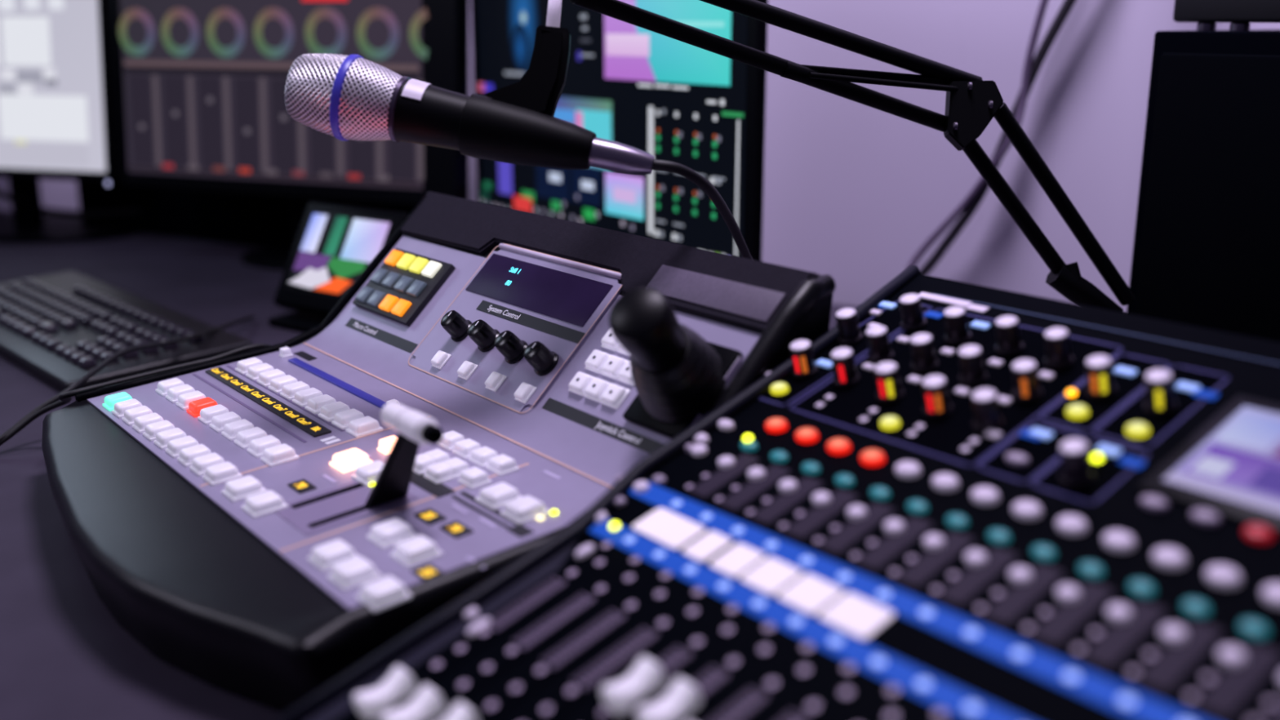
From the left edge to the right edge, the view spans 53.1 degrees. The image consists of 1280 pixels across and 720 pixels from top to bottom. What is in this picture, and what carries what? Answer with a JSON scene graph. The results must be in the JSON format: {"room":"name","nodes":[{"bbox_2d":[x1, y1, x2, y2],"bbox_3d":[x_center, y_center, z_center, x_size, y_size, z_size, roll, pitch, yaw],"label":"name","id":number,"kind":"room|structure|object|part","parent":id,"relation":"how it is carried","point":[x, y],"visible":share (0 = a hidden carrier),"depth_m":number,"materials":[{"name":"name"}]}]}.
{"room":"studio","nodes":[
{"label":"studio","id":0,"kind":"room"},
{"bbox_2d":[0,0,1279,313],"bbox_3d":[0.204,-0.782,1.421,6.000,2.950,0.035,8,17,28],"label":"wall","id":1,"kind":"structure","parent":0,"point":[853,190],"depth_m":1.48,"materials":[{"name":"paint"}]},
{"bbox_2d":[906,0,1048,267],"bbox_3d":[0.383,-0.275,1.412,0.163,0.473,0.052,4,15,13],"label":"cable","id":2,"kind":"object","parent":1,"relation":"hanging from","point":[1005,147],"visible":0.73,"depth_m":1.40,"materials":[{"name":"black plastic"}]},
{"bbox_2d":[920,0,1075,275],"bbox_3d":[0.393,-0.274,1.413,0.244,0.474,0.016,8,17,27],"label":"hanging cable","id":3,"kind":"object","parent":1,"relation":"hanging from","point":[1067,6],"visible":0.72,"depth_m":1.41,"materials":[{"name":"black plastic"}]},
{"bbox_3d":[-0.422,0.832,1.192,6.000,0.050,8.000,-11,19,-36],"label":"floor","id":4,"kind":"structure","parent":0,"visible":0},
{"bbox_2d":[0,208,857,719],"bbox_3d":[-0.388,0.271,1.742,1.985,0.750,3.626,-11,19,-36],"label":"desk","id":5,"kind":"object","parent":4,"relation":"on","point":[64,655],"visible":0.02,"depth_m":0.84,"materials":[{"name":"laminate"}]},
{"bbox_2d":[0,0,137,244],"bbox_3d":[-0.997,-0.429,2.034,0.452,0.450,0.236,5,16,17],"label":"computer monitor","id":6,"kind":"object","parent":5,"relation":"on","point":[58,119],"visible":0.83,"depth_m":1.96,"materials":[{"name":"black plastic"}]},
{"bbox_2d":[0,190,142,217],"bbox_3d":[-0.922,-0.264,2.065,0.278,0.078,0.091,-2,15,-8],"label":"cable","id":7,"kind":"object","parent":6,"relation":"hanging from","point":[126,211],"visible":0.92,"depth_m":2.08,"materials":[{"name":"black rubber"}]},
{"bbox_2d":[0,271,252,391],"bbox_3d":[-0.627,-0.044,1.410,0.185,0.030,0.505,-13,20,-41],"label":"keyboard","id":8,"kind":"object","parent":5,"relation":"on","point":[59,327],"visible":0.99,"depth_m":1.33,"materials":[{"name":"black plastic"}]},
{"bbox_2d":[0,315,254,441],"bbox_3d":[-0.465,-0.002,1.222,0.055,0.050,0.494,3,15,11],"label":"cable","id":9,"kind":"object","parent":5,"relation":"on","point":[77,384],"visible":0.97,"depth_m":1.14,"materials":[{"name":"black rubber"}]},
{"bbox_2d":[0,343,271,445],"bbox_3d":[-0.369,0.022,1.095,0.095,0.082,0.392,14,20,42],"label":"cable","id":10,"kind":"object","parent":5,"relation":"on","point":[65,397],"visible":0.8,"depth_m":1.02,"materials":[{"name":"black rubber"}]},
{"bbox_2d":[105,0,468,271],"bbox_3d":[-0.479,-0.357,1.770,0.586,0.449,0.136,6,16,23],"label":"computer monitor","id":11,"kind":"object","parent":5,"relation":"on","point":[199,85],"visible":0.8,"depth_m":1.73,"materials":[{"name":"black plastic"}]},
{"bbox_2d":[105,180,110,186],"bbox_3d":[-0.771,-0.256,1.855,0.008,0.008,0.002,6,12,22],"label":"lamp","id":12,"kind":"object","parent":11,"relation":"attached to","point":[108,183],"depth_m":1.85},
{"bbox_2d":[268,201,408,332],"bbox_3d":[-0.336,-0.101,1.427,0.160,0.132,0.095,10,18,34],"label":"monitor","id":13,"kind":"object","parent":5,"relation":"on","point":[334,244],"visible":0.66,"depth_m":1.43,"materials":[{"name":"black plastic"}]},
{"bbox_2d":[41,191,835,711],"bbox_3d":[-0.185,0.019,0.863,0.398,0.192,0.486,-11,19,-36],"label":"vision switcher","id":14,"kind":"object","parent":5,"relation":"on","point":[265,522],"visible":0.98,"depth_m":0.80,"materials":[{"name":"black"}]},
{"bbox_3d":[-0.307,-0.056,1.055,0.313,0.135,0.008,-11,19,-36],"label":"edge trim","id":15,"kind":"part","parent":14,"relation":"part of","materials":[{"name":"black plastic"}]},
{"bbox_3d":[-0.174,0.084,0.755,0.070,0.001,0.052,-18,22,-35],"label":"slot plate","id":16,"kind":"part","parent":14,"relation":"part of","materials":[{"name":"grey metal"}]},
{"bbox_2d":[368,481,374,486],"bbox_3d":[-0.163,0.075,0.778,0.004,0.002,0.004,-17,22,-35],"label":"lamp","id":17,"kind":"object","parent":14,"relation":"on","point":[371,484],"depth_m":0.78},
{"bbox_3d":[-0.140,0.062,0.735,0.026,0.053,0.038,-11,19,-36],"label":"lever","id":18,"kind":"part","parent":14,"relation":"part of","materials":[{"name":"black plastic"}]},
{"bbox_3d":[-0.173,0.008,0.871,0.275,0.100,0.460,-11,19,-36],"label":"control panel","id":19,"kind":"part","parent":14,"relation":"part of","materials":[{"name":"grey metal"}]},
{"bbox_3d":[-0.138,-0.027,0.953,0.020,0.018,0.020,18,68,50],"label":"rotary knob","id":20,"kind":"part","parent":14,"relation":"part of","materials":[{"name":"black plastic"}]},
{"bbox_3d":[-0.114,-0.019,0.924,0.020,0.018,0.020,18,68,50],"label":"rotary knob","id":21,"kind":"part","parent":14,"relation":"part of","materials":[{"name":"black plastic"}]},
{"bbox_3d":[-0.091,-0.010,0.894,0.020,0.018,0.020,18,68,50],"label":"rotary knob","id":22,"kind":"part","parent":14,"relation":"part of","materials":[{"name":"black plastic"}]},
{"bbox_3d":[-0.093,-0.027,0.929,0.169,0.002,0.120,18,68,50],"label":"display frame","id":23,"kind":"part","parent":14,"relation":"part of","materials":[{"name":"metal"}]},
{"bbox_2d":[536,515,544,520],"bbox_3d":[-0.056,0.088,0.715,0.004,0.002,0.004,-17,22,-35],"label":"lamp","id":24,"kind":"object","parent":14,"relation":"attached to","point":[540,517],"depth_m":0.71,"materials":[{"name":"white plastic"}]},
{"bbox_3d":[-0.068,-0.002,0.866,0.020,0.018,0.020,18,68,50],"label":"rotary knob","id":25,"kind":"part","parent":14,"relation":"part of","materials":[{"name":"black plastic"}]},
{"bbox_2d":[550,509,558,515],"bbox_3d":[-0.048,0.086,0.721,0.004,0.002,0.004,-17,22,-35],"label":"lamp","id":26,"kind":"object","parent":14,"relation":"attached to","point":[553,512],"depth_m":0.72,"materials":[{"name":"yellow plastic"}]},
{"bbox_2d":[400,191,818,334],"bbox_3d":[-0.052,-0.081,0.947,0.038,0.037,0.476,-11,19,-36],"label":"hood","id":27,"kind":"object","parent":14,"relation":"attached to","point":[709,292],"depth_m":0.90,"materials":[{"name":"black plastic"}]},
{"bbox_3d":[0.006,-0.015,0.724,0.036,0.052,0.036,26,72,34],"label":"handle","id":28,"kind":"part","parent":14,"relation":"part of","materials":[{"name":"black plastic"}]},
{"bbox_2d":[470,0,768,261],"bbox_3d":[-0.004,-0.293,1.530,0.126,0.450,0.549,-11,19,-36],"label":"computer monitor","id":29,"kind":"object","parent":5,"relation":"on","point":[703,111],"visible":0.52,"depth_m":1.42,"materials":[{"name":"black plastic"}]},
{"bbox_2d":[279,264,1279,719],"bbox_3d":[0.146,0.110,0.540,0.484,0.184,0.475,-11,19,-36],"label":"mixer","id":30,"kind":"object","parent":5,"relation":"on","point":[954,500],"visible":1,"depth_m":0.57,"materials":[{"name":"black plastic"}]},
{"bbox_3d":[-0.087,0.124,0.594,0.157,0.002,0.018,-30,29,-31],"label":"panel","id":31,"kind":"part","parent":30,"relation":"part of","materials":[{"name":"black plastic"}]},
{"bbox_3d":[0.014,0.055,0.694,0.493,0.020,0.047,-31,30,-30],"label":"rail","id":32,"kind":"part","parent":30,"relation":"part of","materials":[{"name":"black"}]},
{"bbox_2d":[608,521,619,529],"bbox_3d":[-0.013,0.081,0.631,0.005,0.002,0.005,-31,29,-30],"label":"lamp","id":33,"kind":"object","parent":30,"relation":"on","point":[615,525],"depth_m":0.63,"materials":[{"name":"yellow plastic"}]},
{"bbox_2d":[742,434,752,441],"bbox_3d":[0.057,0.041,0.678,0.005,0.002,0.005,-31,30,-30],"label":"lamp","id":34,"kind":"object","parent":30,"relation":"on","point":[747,437],"depth_m":0.68,"materials":[{"name":"yellow plastic"}]},
{"bbox_2d":[793,356,800,373],"bbox_3d":[0.090,0.003,0.732,0.003,0.011,0.001,11,35,42],"label":"light","id":35,"kind":"object","parent":30,"relation":"on","point":[795,358],"depth_m":0.73,"materials":[{"name":"red plastic"}]},
{"bbox_2d":[800,355,808,373],"bbox_3d":[0.093,0.003,0.730,0.003,0.011,0.001,-11,26,7],"label":"light","id":36,"kind":"object","parent":30,"relation":"on","point":[803,362],"depth_m":0.73,"materials":[{"name":"orange plastic"}]},
{"bbox_3d":[0.094,-0.001,0.735,0.015,0.017,0.015,-31,30,-30],"label":"encoder knob","id":37,"kind":"part","parent":30,"relation":"part of","materials":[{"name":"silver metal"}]},
{"bbox_2d":[837,364,845,382],"bbox_3d":[0.112,0.008,0.710,0.003,0.011,0.001,-2,28,25],"label":"light","id":38,"kind":"object","parent":30,"relation":"on","point":[841,370],"depth_m":0.71,"materials":[{"name":"red plastic"}]},
{"bbox_3d":[0.114,0.004,0.715,0.015,0.017,0.015,-31,30,-30],"label":"encoder knob","id":39,"kind":"part","parent":30,"relation":"part of","materials":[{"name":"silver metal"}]},
{"bbox_3d":[0.123,-0.020,0.759,0.015,0.017,0.015,-31,30,-30],"label":"encoder knob","id":40,"kind":"part","parent":30,"relation":"part of","materials":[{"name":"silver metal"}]},
{"bbox_3d":[0.136,-0.009,0.729,0.015,0.017,0.015,-31,30,-30],"label":"encoder knob","id":41,"kind":"part","parent":30,"relation":"part of","materials":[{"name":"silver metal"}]},
{"bbox_2d":[878,379,885,397],"bbox_3d":[0.130,0.015,0.684,0.003,0.011,0.001,11,35,42],"label":"light","id":42,"kind":"object","parent":30,"relation":"on","point":[881,382],"depth_m":0.68,"materials":[{"name":"red plastic"}]},
{"bbox_3d":[0.133,0.012,0.688,0.015,0.017,0.015,-31,30,-30],"label":"encoder knob","id":43,"kind":"part","parent":30,"relation":"part of","materials":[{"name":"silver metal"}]},
{"bbox_2d":[885,379,893,397],"bbox_3d":[0.133,0.015,0.683,0.003,0.011,0.001,-11,26,7],"label":"light","id":44,"kind":"object","parent":30,"relation":"on","point":[889,384],"depth_m":0.68,"materials":[{"name":"yellow plastic"}]},
{"bbox_3d":[0.161,-0.028,0.756,0.015,0.017,0.015,-31,30,-30],"label":"encoder knob","id":45,"kind":"part","parent":30,"relation":"part of","materials":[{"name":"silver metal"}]},
{"bbox_3d":[0.157,-0.004,0.708,0.015,0.017,0.015,-31,30,-30],"label":"encoder knob","id":46,"kind":"part","parent":30,"relation":"part of","materials":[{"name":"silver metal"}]},
{"bbox_2d":[926,393,933,412],"bbox_3d":[0.149,0.022,0.660,0.003,0.011,0.001,11,35,42],"label":"light","id":47,"kind":"object","parent":30,"relation":"on","point":[929,398],"depth_m":0.66,"materials":[{"name":"red plastic"}]},
{"bbox_3d":[0.153,0.019,0.663,0.015,0.017,0.015,-31,30,-30],"label":"encoder knob","id":48,"kind":"part","parent":30,"relation":"part of","materials":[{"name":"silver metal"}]},
{"bbox_2d":[934,393,942,412],"bbox_3d":[0.153,0.022,0.658,0.003,0.011,0.001,-11,25,7],"label":"light","id":49,"kind":"object","parent":30,"relation":"on","point":[937,397],"depth_m":0.66,"materials":[{"name":"plastic"}]},
{"bbox_3d":[0.185,-0.037,0.779,0.006,0.001,0.038,-30,30,-30],"label":"label plate","id":50,"kind":"part","parent":30,"relation":"part of","materials":[{"name":"white plastic"}]},
{"bbox_3d":[0.180,-0.020,0.728,0.015,0.017,0.015,-31,30,-30],"label":"encoder knob","id":51,"kind":"part","parent":30,"relation":"part of","materials":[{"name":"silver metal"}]},
{"bbox_3d":[0.177,0.003,0.683,0.015,0.017,0.015,-31,30,-30],"label":"encoder knob","id":52,"kind":"part","parent":30,"relation":"part of","materials":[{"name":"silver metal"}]},
{"bbox_3d":[0.200,-0.031,0.759,0.006,0.001,0.013,-31,30,-30],"label":"label plate","id":53,"kind":"part","parent":30,"relation":"part of","materials":[{"name":"white plastic"}]},
{"bbox_3d":[0.173,0.025,0.639,0.015,0.017,0.015,-31,30,-30],"label":"encoder knob","id":54,"kind":"part","parent":30,"relation":"part of","materials":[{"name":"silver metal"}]},
{"bbox_3d":[0.202,-0.013,0.703,0.015,0.017,0.015,-31,30,-30],"label":"encoder knob","id":55,"kind":"part","parent":30,"relation":"part of","materials":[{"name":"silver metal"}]},
{"bbox_2d":[1020,378,1028,396],"bbox_3d":[0.196,0.014,0.652,0.003,0.011,0.001,-2,28,25],"label":"light","id":56,"kind":"object","parent":30,"relation":"on","point":[1024,382],"depth_m":0.65,"materials":[{"name":"orange plastic"}]},
{"bbox_3d":[0.198,0.011,0.656,0.015,0.017,0.015,-31,30,-30],"label":"encoder knob","id":57,"kind":"part","parent":30,"relation":"part of","materials":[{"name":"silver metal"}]},
{"bbox_3d":[0.221,-0.006,0.678,0.015,0.017,0.015,-31,30,-30],"label":"encoder knob","id":58,"kind":"part","parent":30,"relation":"part of","materials":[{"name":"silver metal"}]},
{"bbox_2d":[1066,388,1076,396],"bbox_3d":[0.217,0.016,0.645,0.005,0.002,0.005,-30,30,-30],"label":"lamp","id":59,"kind":"object","parent":30,"relation":"on","point":[1070,393],"depth_m":0.64,"materials":[{"name":"yellow plastic"}]},
{"bbox_3d":[0.198,0.047,0.582,0.015,0.017,0.015,-31,30,-30],"label":"encoder knob","id":60,"kind":"part","parent":30,"relation":"part of","materials":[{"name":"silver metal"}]},
{"bbox_2d":[1090,373,1097,393],"bbox_3d":[0.227,0.012,0.639,0.003,0.011,0.001,11,35,42],"label":"light","id":61,"kind":"object","parent":30,"relation":"on","point":[1094,380],"depth_m":0.64,"materials":[{"name":"orange plastic"}]},
{"bbox_2d":[1090,453,1102,462],"bbox_3d":[0.210,0.044,0.588,0.005,0.002,0.005,-30,30,-30],"label":"lamp","id":62,"kind":"object","parent":30,"relation":"on","point":[1096,457],"depth_m":0.59,"materials":[{"name":"yellow plastic"}]},
{"bbox_3d":[0.231,0.008,0.643,0.015,0.017,0.015,-31,30,-30],"label":"encoder knob","id":63,"kind":"part","parent":30,"relation":"part of","materials":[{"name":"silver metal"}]},
{"bbox_2d":[1099,373,1106,393],"bbox_3d":[0.231,0.012,0.638,0.003,0.011,0.001,-11,26,7],"label":"light","id":64,"kind":"object","parent":30,"relation":"on","point":[1103,377],"depth_m":0.64,"materials":[{"name":"yellow plastic"}]},
{"bbox_2d":[1155,390,1162,408],"bbox_3d":[0.249,0.019,0.613,0.003,0.011,0.001,-2,28,25],"label":"light","id":65,"kind":"object","parent":30,"relation":"on","point":[1158,393],"depth_m":0.61,"materials":[{"name":"yellow plastic"}]},
{"bbox_3d":[0.251,0.015,0.618,0.015,0.017,0.015,-31,30,-30],"label":"encoder knob","id":66,"kind":"part","parent":30,"relation":"part of","materials":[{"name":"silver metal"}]},
{"bbox_2d":[546,0,1135,312],"bbox_3d":[0.180,-0.104,0.969,0.516,0.374,0.071,-5,16,-18],"label":"boom arm","id":67,"kind":"object","parent":5,"relation":"attached to","point":[971,102],"visible":0.78,"depth_m":0.98,"materials":[{"name":"black metal"}]},
{"bbox_2d":[457,25,596,169],"bbox_3d":[-0.074,-0.173,0.846,0.091,0.092,0.049,0,15,1],"label":"clip","id":68,"kind":"object","parent":67,"relation":"attached to","point":[515,123],"visible":0.96,"depth_m":0.83,"materials":[{"name":"black plastic"}]},
{"bbox_2d":[284,53,654,174],"bbox_3d":[-0.113,-0.166,0.857,0.246,0.076,0.058,1,15,2],"label":"microphone","id":69,"kind":"object","parent":68,"relation":"attached to","point":[344,97],"visible":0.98,"depth_m":0.83,"materials":[{"name":"metal"}]},
{"bbox_2d":[284,53,402,141],"bbox_3d":[-0.196,-0.176,0.857,0.074,0.055,0.055,13,16,5],"label":"grille","id":70,"kind":"object","parent":69,"relation":"attached to","point":[344,97],"depth_m":0.84,"materials":[{"name":"metal"}]},
{"bbox_3d":[-0.147,-0.178,0.841,0.013,0.010,0.021,13,16,5],"label":"name plate","id":71,"kind":"part","parent":69,"relation":"part of","materials":[{"name":"white"}]},
{"bbox_3d":[-0.096,-0.152,0.849,0.129,0.041,0.041,13,16,5],"label":"handle","id":72,"kind":"part","parent":69,"relation":"part of","materials":[{"name":"black metal"}]},
{"bbox_2d":[652,159,752,259],"bbox_3d":[0.060,-0.042,0.977,0.054,0.246,0.245,4,15,13],"label":"microphone cable","id":73,"kind":"object","parent":69,"relation":"attached to","point":[705,185],"visible":0.62,"depth_m":0.87,"materials":[{"name":"black rubber"}]},
{"bbox_3d":[-0.057,-0.238,0.855,0.009,0.045,0.029,2,15,8],"label":"drop rod","id":74,"kind":"part","parent":67,"relation":"part of","materials":[{"name":"silver"}]},
{"bbox_3d":[0.258,-0.189,0.990,0.043,0.054,0.028,0,15,0],"label":"elbow plate","id":75,"kind":"part","parent":67,"relation":"part of","materials":[{"name":"black metal"}]},
{"bbox_2d":[1126,29,1279,342],"bbox_3d":[0.608,-0.116,1.106,0.231,0.326,0.262,-11,19,-36],"label":"loudspeaker","id":76,"kind":"object","parent":5,"relation":"on","point":[1206,254],"visible":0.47,"depth_m":1.07,"materials":[{"name":"black"}]},
{"bbox_2d":[1173,0,1279,31],"bbox_3d":[0.578,-0.321,1.076,0.130,0.087,0.200,-11,19,-36],"label":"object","id":77,"kind":"object","parent":76,"relation":"on","point":[1206,13],"visible":0.96,"depth_m":1.08,"materials":[{"name":"black plastic"}]}
]}

